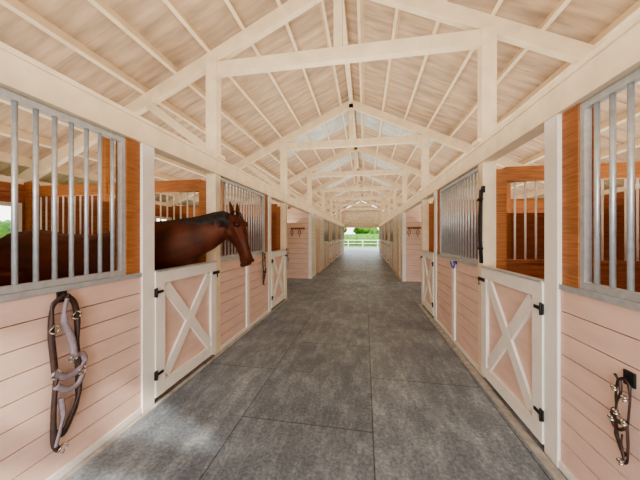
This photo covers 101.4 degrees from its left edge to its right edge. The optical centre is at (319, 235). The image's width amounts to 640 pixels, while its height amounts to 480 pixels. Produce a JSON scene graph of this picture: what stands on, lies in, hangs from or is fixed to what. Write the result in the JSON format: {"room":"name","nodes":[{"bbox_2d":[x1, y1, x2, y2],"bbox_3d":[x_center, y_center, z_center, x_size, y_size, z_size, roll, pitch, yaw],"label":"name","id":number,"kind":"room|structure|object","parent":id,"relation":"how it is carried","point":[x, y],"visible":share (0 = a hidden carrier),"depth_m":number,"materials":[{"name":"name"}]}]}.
{"room":"farm building","nodes":[
{"label":"farm building","id":0,"kind":"room"},
{"bbox_2d":[0,175,182,234],"bbox_3d":[-3.602,0.390,13.023,0.190,2.720,31.050,0,0,10],"label":"wall","id":1,"kind":"structure","parent":0,"point":[5,181],"depth_m":4.82,"materials":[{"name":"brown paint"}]},
{"bbox_2d":[0,41,343,479],"bbox_3d":[-1.821,0.297,12.758,3.650,2.905,31.170,0,0,10],"label":"wall","id":2,"kind":"structure","parent":0,"point":[117,325],"depth_m":2.29,"materials":[{"name":"pink paint"}]},
{"bbox_2d":[0,87,125,294],"bbox_3d":[-1.991,-0.275,1.522,0.044,1.270,1.871,0,0,10],"label":"window grille","id":3,"kind":"object","parent":2,"relation":"in","point":[15,99],"visible":1,"depth_m":2.00,"materials":[{"name":"metal"}]},
{"bbox_2d":[47,290,87,453],"bbox_3d":[-1.842,0.972,1.913,0.081,1.144,0.250,0,0,10],"label":"halter","id":4,"kind":"object","parent":2,"relation":"hanging from","point":[80,357],"visible":1,"depth_m":1.87,"materials":[{"name":"brown leather"}]},
{"bbox_2d":[154,261,219,397],"bbox_3d":[-1.615,1.028,3.304,0.128,1.325,1.215,0,0,10],"label":"door","id":5,"kind":"structure","parent":2,"relation":"in","point":[185,297],"depth_m":3.16,"materials":[{"name":"pink paint"}]},
{"bbox_2d":[221,177,264,258],"bbox_3d":[-1.407,-0.275,4.922,0.044,1.270,1.871,0,0,10],"label":"window grille","id":6,"kind":"object","parent":2,"relation":"in","point":[259,198],"visible":0.73,"depth_m":5.08,"materials":[{"name":"metal"}]},
{"bbox_2d":[262,252,266,285],"bbox_3d":[-1.201,0.705,5.642,0.081,0.730,0.157,0,0,10],"label":"halter","id":7,"kind":"object","parent":2,"relation":"hanging from","point":[264,260],"visible":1,"depth_m":5.61,"materials":[{"name":"brown leather"}]},
{"bbox_2d":[271,249,287,307],"bbox_3d":[-1.030,1.028,6.704,0.128,1.325,1.215,0,0,10],"label":"door","id":8,"kind":"structure","parent":2,"relation":"in","point":[278,257],"depth_m":6.62,"materials":[{"name":"pink paint"}]},
{"bbox_2d":[290,227,304,236],"bbox_3d":[-0.924,-0.152,10.756,0.605,0.395,0.107,0,0,10],"label":"hook rack","id":9,"kind":"object","parent":2,"relation":"attached to","point":[297,227],"visible":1,"depth_m":10.76,"materials":[{"name":"brown wood"}]},
{"bbox_2d":[325,220,328,241],"bbox_3d":[0.346,-0.275,15.122,0.044,1.270,1.871,0,0,10],"label":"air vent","id":10,"kind":"object","parent":2,"relation":"in","point":[326,221],"visible":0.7,"depth_m":15.27,"materials":[{"name":"metal"}]},
{"bbox_2d":[330,241,331,262],"bbox_3d":[0.722,1.028,16.904,0.128,1.325,1.215,0,0,10],"label":"door","id":11,"kind":"structure","parent":2,"relation":"in","point":[331,241],"depth_m":16.91,"materials":[{"name":"pink paint"}]},
{"bbox_2d":[332,223,334,240],"bbox_3d":[0.930,-0.275,18.523,0.044,1.270,1.871,0,0,10],"label":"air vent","id":12,"kind":"object","parent":2,"relation":"in","point":[333,224],"visible":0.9,"depth_m":18.67,"materials":[{"name":"wood"}]},
{"bbox_2d":[336,241,337,257],"bbox_3d":[1.307,1.028,20.305,0.128,1.325,1.215,0,0,10],"label":"door","id":13,"kind":"structure","parent":2,"relation":"in","point":[336,241],"depth_m":20.32,"materials":[{"name":"pink paint"}]},
{"bbox_2d":[59,252,567,479],"bbox_3d":[1.711,1.772,12.110,11.230,0.073,31.050,0,0,10],"label":"floor","id":14,"kind":"structure","parent":0,"point":[349,376],"depth_m":2.66,"materials":[{"name":"concrete"}]},
{"bbox_2d":[24,136,202,265],"bbox_3d":[-3.403,0.061,4.237,3.263,3.377,0.140,0,0,10],"label":"wall","id":15,"kind":"structure","parent":14,"relation":"on","point":[170,186],"depth_m":4.21,"materials":[{"name":"brown wood"}]},
{"bbox_2d":[0,201,253,285],"bbox_3d":[-2.350,0.659,3.091,3.040,2.171,0.737,0,0,0],"label":"bay horse","id":16,"kind":"object","parent":14,"relation":"on","point":[178,242],"visible":0.44,"depth_m":3.06},
{"bbox_2d":[172,182,276,255],"bbox_3d":[-2.819,0.061,7.638,3.263,3.377,0.140,0,0,10],"label":"wall","id":17,"kind":"structure","parent":14,"relation":"on","point":[273,206],"depth_m":7.49,"materials":[{"name":"brown wood"}]},
{"bbox_2d":[433,183,543,259],"bbox_3d":[4.487,0.061,6.382,3.263,3.377,0.140,0,0,10],"label":"wall","id":18,"kind":"structure","parent":14,"relation":"on","point":[530,201],"depth_m":6.29,"materials":[{"name":"brown wood"}]},
{"bbox_2d":[503,161,639,291],"bbox_3d":[3.903,0.061,2.982,3.263,3.377,0.140,0,0,10],"label":"wall","id":19,"kind":"structure","parent":14,"relation":"on","point":[530,267],"depth_m":3.08,"materials":[{"name":"brown wood"}]},
{"bbox_2d":[0,0,639,214],"bbox_3d":[1.711,-2.356,12.110,12.313,2.937,32.250,0,0,10],"label":"ceiling","id":20,"kind":"structure","parent":0,"point":[119,50],"depth_m":4.38,"materials":[{"name":"beige paint"}]},
{"bbox_2d":[18,0,639,182],"bbox_3d":[0.250,-2.132,3.610,11.980,2.973,0.200,0,0,10],"label":"roof truss","id":21,"kind":"object","parent":20,"relation":"attached to","point":[482,33],"visible":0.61,"depth_m":3.55,"materials":[{"name":"beige paint"}]},
{"bbox_2d":[165,100,543,205],"bbox_3d":[0.834,-2.132,7.010,11.980,2.973,0.200,0,0,10],"label":"roof truss","id":22,"kind":"object","parent":20,"relation":"attached to","point":[424,135],"visible":0.57,"depth_m":6.96,"materials":[{"name":"beige paint"}]},
{"bbox_2d":[242,147,473,207],"bbox_3d":[1.418,-2.132,10.410,11.980,2.973,0.200,0,0,10],"label":"roof truss","id":23,"kind":"object","parent":20,"relation":"attached to","point":[404,169],"visible":0.52,"depth_m":10.37,"materials":[{"name":"beige paint"}]},
{"bbox_2d":[332,202,386,224],"bbox_3d":[4.340,-2.132,27.411,11.980,2.973,0.200,0,0,10],"label":"roof truss","id":24,"kind":"object","parent":20,"relation":"attached to","point":[343,211],"visible":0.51,"depth_m":27.34,"materials":[{"name":"beige paint"}]},
{"bbox_2d":[287,167,433,214],"bbox_3d":[2.003,-2.132,13.810,11.980,2.973,0.200,0,0,10],"label":"roof truss","id":25,"kind":"object","parent":20,"relation":"attached to","point":[394,186],"visible":0.52,"depth_m":13.76,"materials":[{"name":"beige paint"}]},
{"bbox_2d":[328,200,392,222],"bbox_3d":[3.756,-2.132,24.011,11.980,2.973,0.200,0,0,10],"label":"roof truss","id":26,"kind":"object","parent":20,"relation":"attached to","point":[380,207],"visible":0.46,"depth_m":23.96,"materials":[{"name":"beige paint"}]},
{"bbox_2d":[325,191,398,220],"bbox_3d":[3.171,-2.132,20.611,11.980,2.973,0.200,0,0,10],"label":"roof truss","id":27,"kind":"object","parent":20,"relation":"attached to","point":[384,203],"visible":0.55,"depth_m":20.60,"materials":[{"name":"beige paint"}]},
{"bbox_2d":[313,181,419,218],"bbox_3d":[2.587,-2.132,17.210,11.980,2.973,0.200,0,0,10],"label":"roof truss","id":28,"kind":"object","parent":20,"relation":"attached to","point":[331,197],"visible":0.56,"depth_m":17.16,"materials":[{"name":"beige paint"}]},
{"bbox_2d":[334,206,386,227],"bbox_3d":[4.350,-2.197,27.470,9.787,2.655,0.120,0,0,10],"label":"wall","id":29,"kind":"structure","parent":0,"point":[361,220],"depth_m":27.47,"materials":[{"name":"beige paint"}]},
{"bbox_2d":[379,13,639,479],"bbox_3d":[5.255,0.297,11.542,3.650,2.905,31.170,0,0,10],"label":"wall","id":30,"kind":"structure","parent":0,"point":[590,336],"depth_m":1.94,"materials":[{"name":"pink paint"}]},
{"bbox_2d":[386,222,387,240],"bbox_3d":[4.587,-0.275,17.894,0.044,1.270,1.871,0,0,10],"label":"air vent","id":31,"kind":"object","parent":30,"relation":"in","point":[387,222],"visible":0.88,"depth_m":17.50,"materials":[{"name":"wood"}]},
{"bbox_2d":[387,242,388,263],"bbox_3d":[4.243,1.028,16.299,0.128,1.325,1.215,0,0,10],"label":"door","id":32,"kind":"structure","parent":30,"relation":"in","point":[387,242],"depth_m":16.42,"materials":[{"name":"pink paint"}]},
{"bbox_2d":[390,219,392,242],"bbox_3d":[4.002,-0.275,14.494,0.044,1.270,1.871,0,0,10],"label":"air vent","id":33,"kind":"object","parent":30,"relation":"in","point":[391,221],"visible":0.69,"depth_m":14.86,"materials":[{"name":"metal"}]},
{"bbox_2d":[407,227,420,235],"bbox_3d":[3.639,-0.152,9.972,0.605,0.395,0.107,0,0,10],"label":"hook rack","id":34,"kind":"object","parent":30,"relation":"attached to","point":[408,228],"visible":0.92,"depth_m":9.99,"materials":[{"name":"brown wood"}]},
{"bbox_2d":[421,250,433,315],"bbox_3d":[2.490,1.028,6.099,0.128,1.325,1.215,0,0,10],"label":"door","id":35,"kind":"structure","parent":30,"relation":"in","point":[427,257],"depth_m":6.06,"materials":[{"name":"pink paint"}]},
{"bbox_2d":[450,261,456,268],"bbox_3d":[2.173,0.466,4.253,0.058,0.121,0.241,0,0,10],"label":"strap","id":36,"kind":"object","parent":30,"relation":"attached to","point":[454,262],"visible":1,"depth_m":4.22,"materials":[{"name":"blue fabric"}]},
{"bbox_2d":[440,167,477,262],"bbox_3d":[2.250,-0.275,4.293,0.044,1.270,1.871,0,0,10],"label":"grille","id":37,"kind":"object","parent":30,"relation":"in","point":[453,197],"visible":0.88,"depth_m":4.22,"materials":[{"name":"metal"}]},
{"bbox_2d":[477,186,484,262],"bbox_3d":[1.973,-0.140,3.212,0.074,0.941,0.106,0,0,10],"label":"lead rope","id":38,"kind":"object","parent":30,"relation":"hanging from","point":[482,190],"visible":1,"depth_m":3.19,"materials":[{"name":"black fabric"}]},
{"bbox_2d":[478,266,543,443],"bbox_3d":[1.905,1.028,2.699,0.128,1.325,1.215,0,0,10],"label":"door","id":39,"kind":"structure","parent":30,"relation":"in","point":[512,303],"depth_m":2.54,"materials":[{"name":"pink paint"}]},
{"bbox_2d":[580,68,639,301],"bbox_3d":[1.665,-0.275,0.893,0.044,1.270,1.871,0,0,10],"label":"grille","id":40,"kind":"object","parent":30,"relation":"in","point":[628,82],"visible":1,"depth_m":1.60,"materials":[{"name":"metal"}]},
{"bbox_2d":[607,369,635,465],"bbox_3d":[1.681,1.006,1.461,0.081,0.512,0.109,0,0,10],"label":"halter","id":41,"kind":"object","parent":30,"relation":"hanging from","point":[629,378],"visible":1,"depth_m":1.45,"materials":[{"name":"brown leather"}]},
{"bbox_2d":[600,183,639,260],"bbox_3d":[7.033,0.390,11.196,0.170,2.720,31.050,0,0,10],"label":"wall","id":42,"kind":"structure","parent":0,"point":[620,190],"depth_m":5.19,"materials":[{"name":"brown wood"}]},
{"label":"outside","id":43,"kind":"structure","parent":0,"visible":0},
{"bbox_2d":[344,245,378,246],"bbox_3d":[5.081,1.955,29.567,180.000,0.290,180.000,0,0,10],"label":"ground","id":44,"kind":"structure","parent":43,"point":[344,245],"depth_m":47.54,"materials":[{"name":"green plant"}]},
{"bbox_2d":[0,220,10,237],"bbox_3d":[-19.528,0.850,16.242,2.492,3.800,43.400,0,0,10],"label":"hedge","id":45,"kind":"object","parent":44,"relation":"on","point":[5,226],"visible":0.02,"depth_m":15.91,"materials":[{"name":"green plant"}]},
{"bbox_2d":[344,247,378,252],"bbox_3d":[5.635,1.790,34.950,6.400,0.039,15.200,0,0,10],"label":"gravel path","id":46,"kind":"structure","parent":44,"relation":"on","point":[346,249],"depth_m":34.35,"materials":[{"name":"white gravel"}]},
{"bbox_2d":[344,234,378,244],"bbox_3d":[8.604,0.850,51.281,30.032,2.610,2.387,0,0,10],"label":"hedge","id":47,"kind":"object","parent":44,"relation":"on","point":[350,237],"visible":0.12,"depth_m":50.60,"materials":[{"name":"green plant"}]},
{"bbox_2d":[344,240,378,246],"bbox_3d":[7.092,1.205,43.426,48.100,1.210,0.140,0,0,10],"label":"rail fence","id":48,"kind":"object","parent":44,"relation":"on","point":[348,243],"visible":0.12,"depth_m":43.37,"materials":[{"name":"paint"}]},
{"bbox_2d":[353,218,378,233],"bbox_3d":[10.941,-1.478,62.956,9.151,6.683,7.458,0,0,-31],"label":"tree","id":49,"kind":"object","parent":44,"relation":"on","point":[355,230],"visible":0.34,"depth_m":60.76,"materials":[{"name":"green plant"}]}
]}

